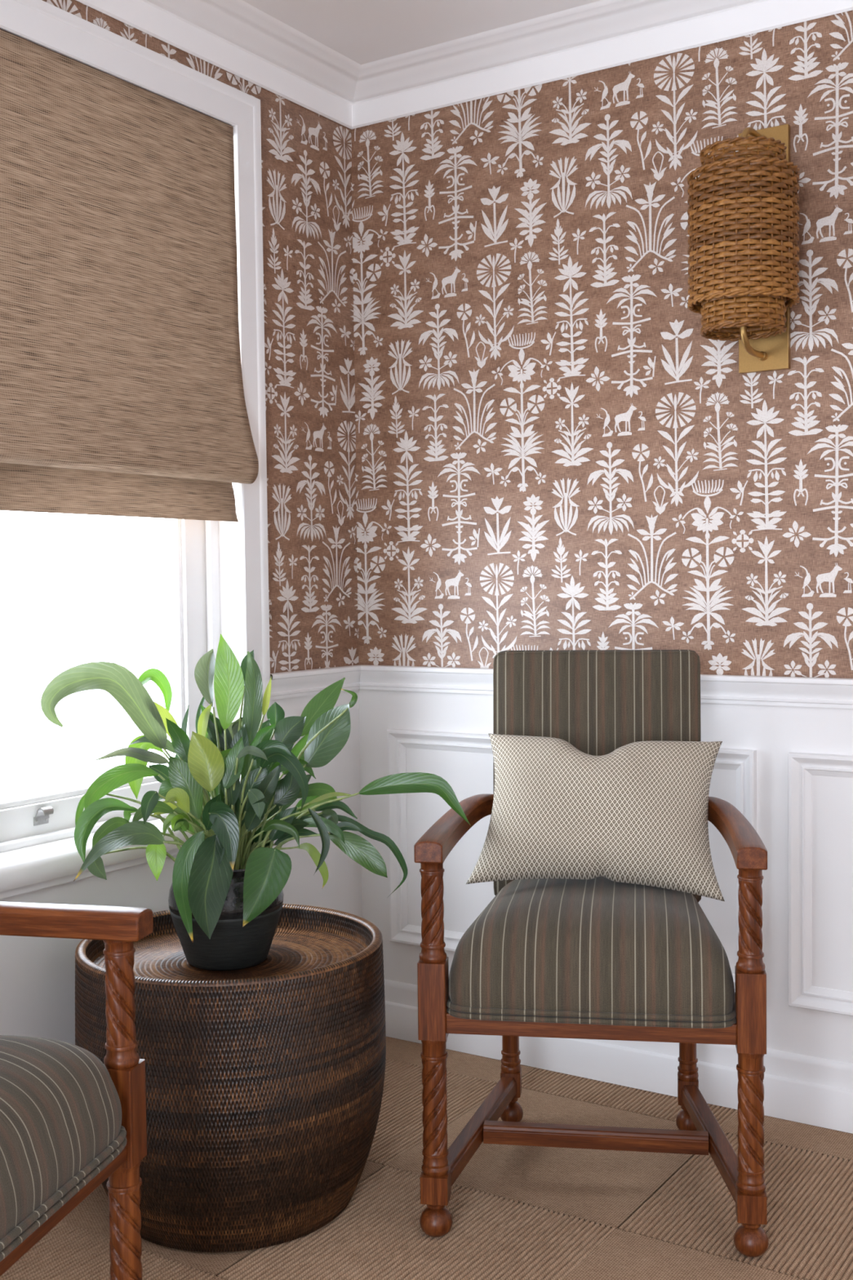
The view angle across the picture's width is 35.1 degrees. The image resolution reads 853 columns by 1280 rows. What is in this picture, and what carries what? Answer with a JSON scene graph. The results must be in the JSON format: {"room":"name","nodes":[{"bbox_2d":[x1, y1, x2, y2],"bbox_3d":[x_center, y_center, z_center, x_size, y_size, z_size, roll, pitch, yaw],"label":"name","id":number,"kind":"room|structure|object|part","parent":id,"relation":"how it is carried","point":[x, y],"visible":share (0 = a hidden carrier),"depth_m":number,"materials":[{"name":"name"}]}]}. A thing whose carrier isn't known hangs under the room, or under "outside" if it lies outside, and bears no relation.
{"room":"sitting room","nodes":[
{"label":"sitting room","id":0,"kind":"room"},
{"bbox_2d":[0,0,362,1044],"bbox_3d":[-1.302,-0.111,1.879,0.163,2.412,3.900,1,3,33],"label":"wall","id":1,"kind":"structure","parent":0,"point":[307,211],"depth_m":3.27,"materials":[{"name":"white paint"}]},
{"bbox_2d":[0,0,361,899],"bbox_3d":[-0.592,-0.385,2.946,0.231,1.688,1.315,1,3,33],"label":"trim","id":2,"kind":"structure","parent":1,"relation":"in","point":[220,568],"depth_m":3.05,"materials":[{"name":"white paint"}]},
{"bbox_3d":[-0.708,0.001,2.826,0.036,0.784,0.737,1,3,33],"label":"sash","id":3,"kind":"part","parent":2,"relation":"part of","materials":[{"name":"white paint"}]},
{"bbox_2d":[0,28,258,521],"bbox_3d":[-0.618,-0.695,2.729,0.095,0.886,0.735,1,3,33],"label":"blind","id":4,"kind":"object","parent":2,"relation":"attached to","point":[122,392],"visible":1,"depth_m":2.71,"materials":[{"name":"fabric"}]},
{"bbox_3d":[-0.650,-1.126,2.728,0.032,0.024,0.734,1,3,33],"label":"head rail","id":5,"kind":"part","parent":4,"relation":"part of","materials":[{"name":"brown fabric"}]},
{"bbox_3d":[-0.671,0.421,2.823,0.211,0.049,0.955,1,3,33],"label":"sill","id":6,"kind":"part","parent":2,"relation":"part of","materials":[{"name":"white paint"}]},
{"bbox_2d":[46,0,358,679],"bbox_3d":[-0.692,-0.578,2.664,0.001,1.395,1.879,1,3,33],"label":"wallpaper","id":7,"kind":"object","parent":1,"relation":"attached to","point":[306,155],"depth_m":3.28},
{"bbox_2d":[75,0,852,128],"bbox_3d":[-0.074,-1.247,1.028,2.800,0.103,3.900,1,3,33],"label":"crown molding","id":8,"kind":"structure","parent":1,"relation":"attached to","point":[237,37],"depth_m":3.04,"materials":[{"name":"white paint"}]},
{"bbox_2d":[168,868,283,970],"bbox_3d":[-0.376,0.508,2.536,0.214,0.189,0.214,1,3,33],"label":"pot","id":9,"kind":"object","parent":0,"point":[230,946],"depth_m":2.45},
{"bbox_2d":[242,0,600,64],"bbox_3d":[-0.075,-1.337,1.025,3.120,0.080,4.220,1,3,33],"label":"ceiling","id":10,"kind":"structure","parent":0,"point":[363,32],"depth_m":3.00,"materials":[{"name":"white paint"}]},
{"bbox_2d":[0,1036,852,1279],"bbox_3d":[-0.045,1.163,1.129,3.120,0.100,4.220,1,3,33],"label":"floor","id":11,"kind":"structure","parent":0,"point":[517,1212],"depth_m":2.48,"materials":[{"name":"carpet"}]},
{"bbox_2d":[0,901,153,1279],"bbox_3d":[-0.733,0.591,1.676,0.581,1.014,0.606,0,2,14],"label":"armchair","id":12,"kind":"object","parent":11,"relation":"on","point":[71,1121],"visible":1,"depth_m":1.77,"materials":[{"name":"brown wood"}]},
{"bbox_3d":[-0.708,0.611,1.671,0.508,0.174,0.497,0,2,14],"label":"seat","id":13,"kind":"part","parent":12,"relation":"part of","materials":[{"name":"fabric"}]},
{"bbox_3d":[-0.485,0.711,1.621,0.028,0.035,0.499,0,2,14],"label":"seat rail","id":14,"kind":"part","parent":12,"relation":"part of","materials":[{"name":"brown wood"}]},
{"bbox_3d":[-0.641,0.388,1.909,0.519,0.050,0.075,0,2,7],"label":"armrest","id":15,"kind":"part","parent":12,"relation":"part of","materials":[{"name":"brown wood"}]},
{"bbox_3d":[-0.423,0.748,1.889,0.059,0.674,0.059,0,2,14],"label":"leg","id":16,"kind":"part","parent":12,"relation":"part of","materials":[{"name":"brown wood"}]},
{"bbox_2d":[75,903,386,1252],"bbox_3d":[-0.364,0.807,2.549,0.577,0.494,0.577,-3,3,-42],"label":"table","id":17,"kind":"object","parent":11,"relation":"on","point":[264,1081],"visible":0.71,"depth_m":2.31,"materials":[{"name":"wicker"}]},
{"bbox_2d":[40,634,471,970],"bbox_3d":[-0.315,0.295,2.517,0.794,0.614,0.288,-1,2,-10],"label":"peace lily","id":18,"kind":"object","parent":17,"relation":"on","point":[225,900],"visible":1,"depth_m":2.49,"materials":[{"name":"plant"}]},
{"bbox_2d":[413,649,768,1257],"bbox_3d":[0.320,0.540,2.587,0.606,1.014,0.581,0,2,9],"label":"armchair","id":19,"kind":"object","parent":11,"relation":"on","point":[599,957],"visible":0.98,"depth_m":2.37,"materials":[{"name":"grey fabric"}]},
{"bbox_3d":[0.013,0.722,2.390,0.059,0.674,0.059,0,2,9],"label":"leg","id":20,"kind":"part","parent":19,"relation":"part of","materials":[{"name":"brown wood"}]},
{"bbox_3d":[0.060,0.352,2.585,0.075,0.050,0.519,0,2,16],"label":"armrest","id":21,"kind":"part","parent":19,"relation":"part of","materials":[{"name":"brown wood"}]},
{"bbox_3d":[0.179,0.776,2.881,0.051,0.520,0.051,0,2,9],"label":"leg","id":22,"kind":"part","parent":19,"relation":"part of","materials":[{"name":"brown wood"}]},
{"bbox_3d":[0.282,0.671,2.342,0.499,0.035,0.028,0,2,9],"label":"seat rail","id":23,"kind":"part","parent":19,"relation":"part of","materials":[{"name":"brown wood"}]},
{"bbox_3d":[0.316,0.561,2.563,0.497,0.174,0.508,0,2,9],"label":"seat","id":24,"kind":"part","parent":19,"relation":"part of","materials":[{"name":"fabric"}]},
{"bbox_2d":[466,733,724,901],"bbox_3d":[0.332,0.342,2.643,0.497,0.296,0.204,0,2,9],"label":"cushion","id":25,"kind":"object","parent":19,"relation":"on","point":[636,812],"visible":1,"depth_m":2.58,"materials":[{"name":"fabric"}]},
{"bbox_3d":[0.354,0.282,2.815,0.424,0.514,0.098,0,2,9],"label":"backrest","id":26,"kind":"part","parent":19,"relation":"part of","materials":[{"name":"fabric"}]},
{"bbox_3d":[0.546,0.774,2.824,0.051,0.520,0.051,0,2,9],"label":"leg","id":27,"kind":"part","parent":19,"relation":"part of","materials":[{"name":"brown wood"}]},
{"bbox_3d":[0.565,0.349,2.506,0.075,0.050,0.519,-1,2,2],"label":"armrest","id":28,"kind":"part","parent":19,"relation":"part of","materials":[{"name":"brown wood"}]},
{"bbox_3d":[0.554,0.719,2.306,0.059,0.674,0.059,0,2,9],"label":"leg","id":29,"kind":"part","parent":19,"relation":"part of","materials":[{"name":"brown wood"}]},
{"bbox_2d":[351,9,852,1063],"bbox_3d":[1.035,-0.176,2.771,3.120,2.412,0.181,1,3,33],"label":"wall","id":30,"kind":"structure","parent":0,"point":[553,451],"depth_m":3.06,"materials":[{"name":"brown paper"}]},
{"bbox_3d":[0.309,0.504,3.179,0.958,0.543,0.021,1,3,33],"label":"panel moulding","id":31,"kind":"part","parent":30,"relation":"part of","materials":[{"name":"white paint"}]},
{"bbox_2d":[351,9,852,677],"bbox_3d":[0.992,-0.599,2.693,2.798,1.395,0.001,1,3,33],"label":"wallpaper","id":32,"kind":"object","parent":30,"relation":"attached to","point":[553,451],"depth_m":3.08},
{"bbox_2d":[359,664,852,708],"bbox_3d":[0.993,0.114,2.712,2.800,0.063,0.030,1,3,33],"label":"rail","id":33,"kind":"object","parent":30,"relation":"attached to","point":[799,691],"visible":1,"depth_m":2.94,"materials":[{"name":"white paint"}]},
{"bbox_2d":[384,978,852,1133],"bbox_3d":[1.006,0.962,2.752,2.800,0.141,0.020,1,3,33],"label":"baseboard","id":34,"kind":"structure","parent":30,"relation":"attached to","point":[817,1091],"depth_m":3.04,"materials":[{"name":"white paint"}]},
{"bbox_2d":[687,124,799,373],"bbox_3d":[0.651,-0.818,2.756,0.224,0.505,0.249,1,3,33],"label":"wall sconce","id":35,"kind":"object","parent":30,"relation":"attached to","point":[743,210],"visible":1,"depth_m":2.67,"materials":[{"name":"brown wicker"}]},
{"bbox_3d":[0.644,-0.814,2.746,0.215,0.254,0.215,1,3,33],"label":"lamp shade","id":36,"kind":"part","parent":35,"relation":"part of","materials":[{"name":"wicker"}]},
{"bbox_3d":[0.644,-0.810,2.746,0.164,0.358,0.162,1,3,33],"label":"lamp shade","id":37,"kind":"part","parent":35,"relation":"part of","materials":[{"name":"wicker"}]},
{"bbox_3d":[0.674,-0.997,2.788,0.019,0.120,0.133,1,3,33],"label":"bracket rod","id":38,"kind":"part","parent":35,"relation":"part of","materials":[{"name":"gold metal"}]},
{"bbox_3d":[0.678,-0.648,2.803,0.019,0.120,0.133,1,3,33],"label":"bracket rod","id":39,"kind":"part","parent":35,"relation":"part of","materials":[{"name":"gold metal"}]},
{"bbox_3d":[0.714,-0.823,2.854,0.108,0.505,0.015,1,3,33],"label":"plate","id":40,"kind":"part","parent":35,"relation":"part of","materials":[{"name":"gold metal"}]},
{"bbox_3d":[1.176,0.517,2.620,0.958,0.543,0.021,1,3,33],"label":"panel moulding","id":41,"kind":"part","parent":30,"relation":"part of","materials":[{"name":"white paint"}]}
]}

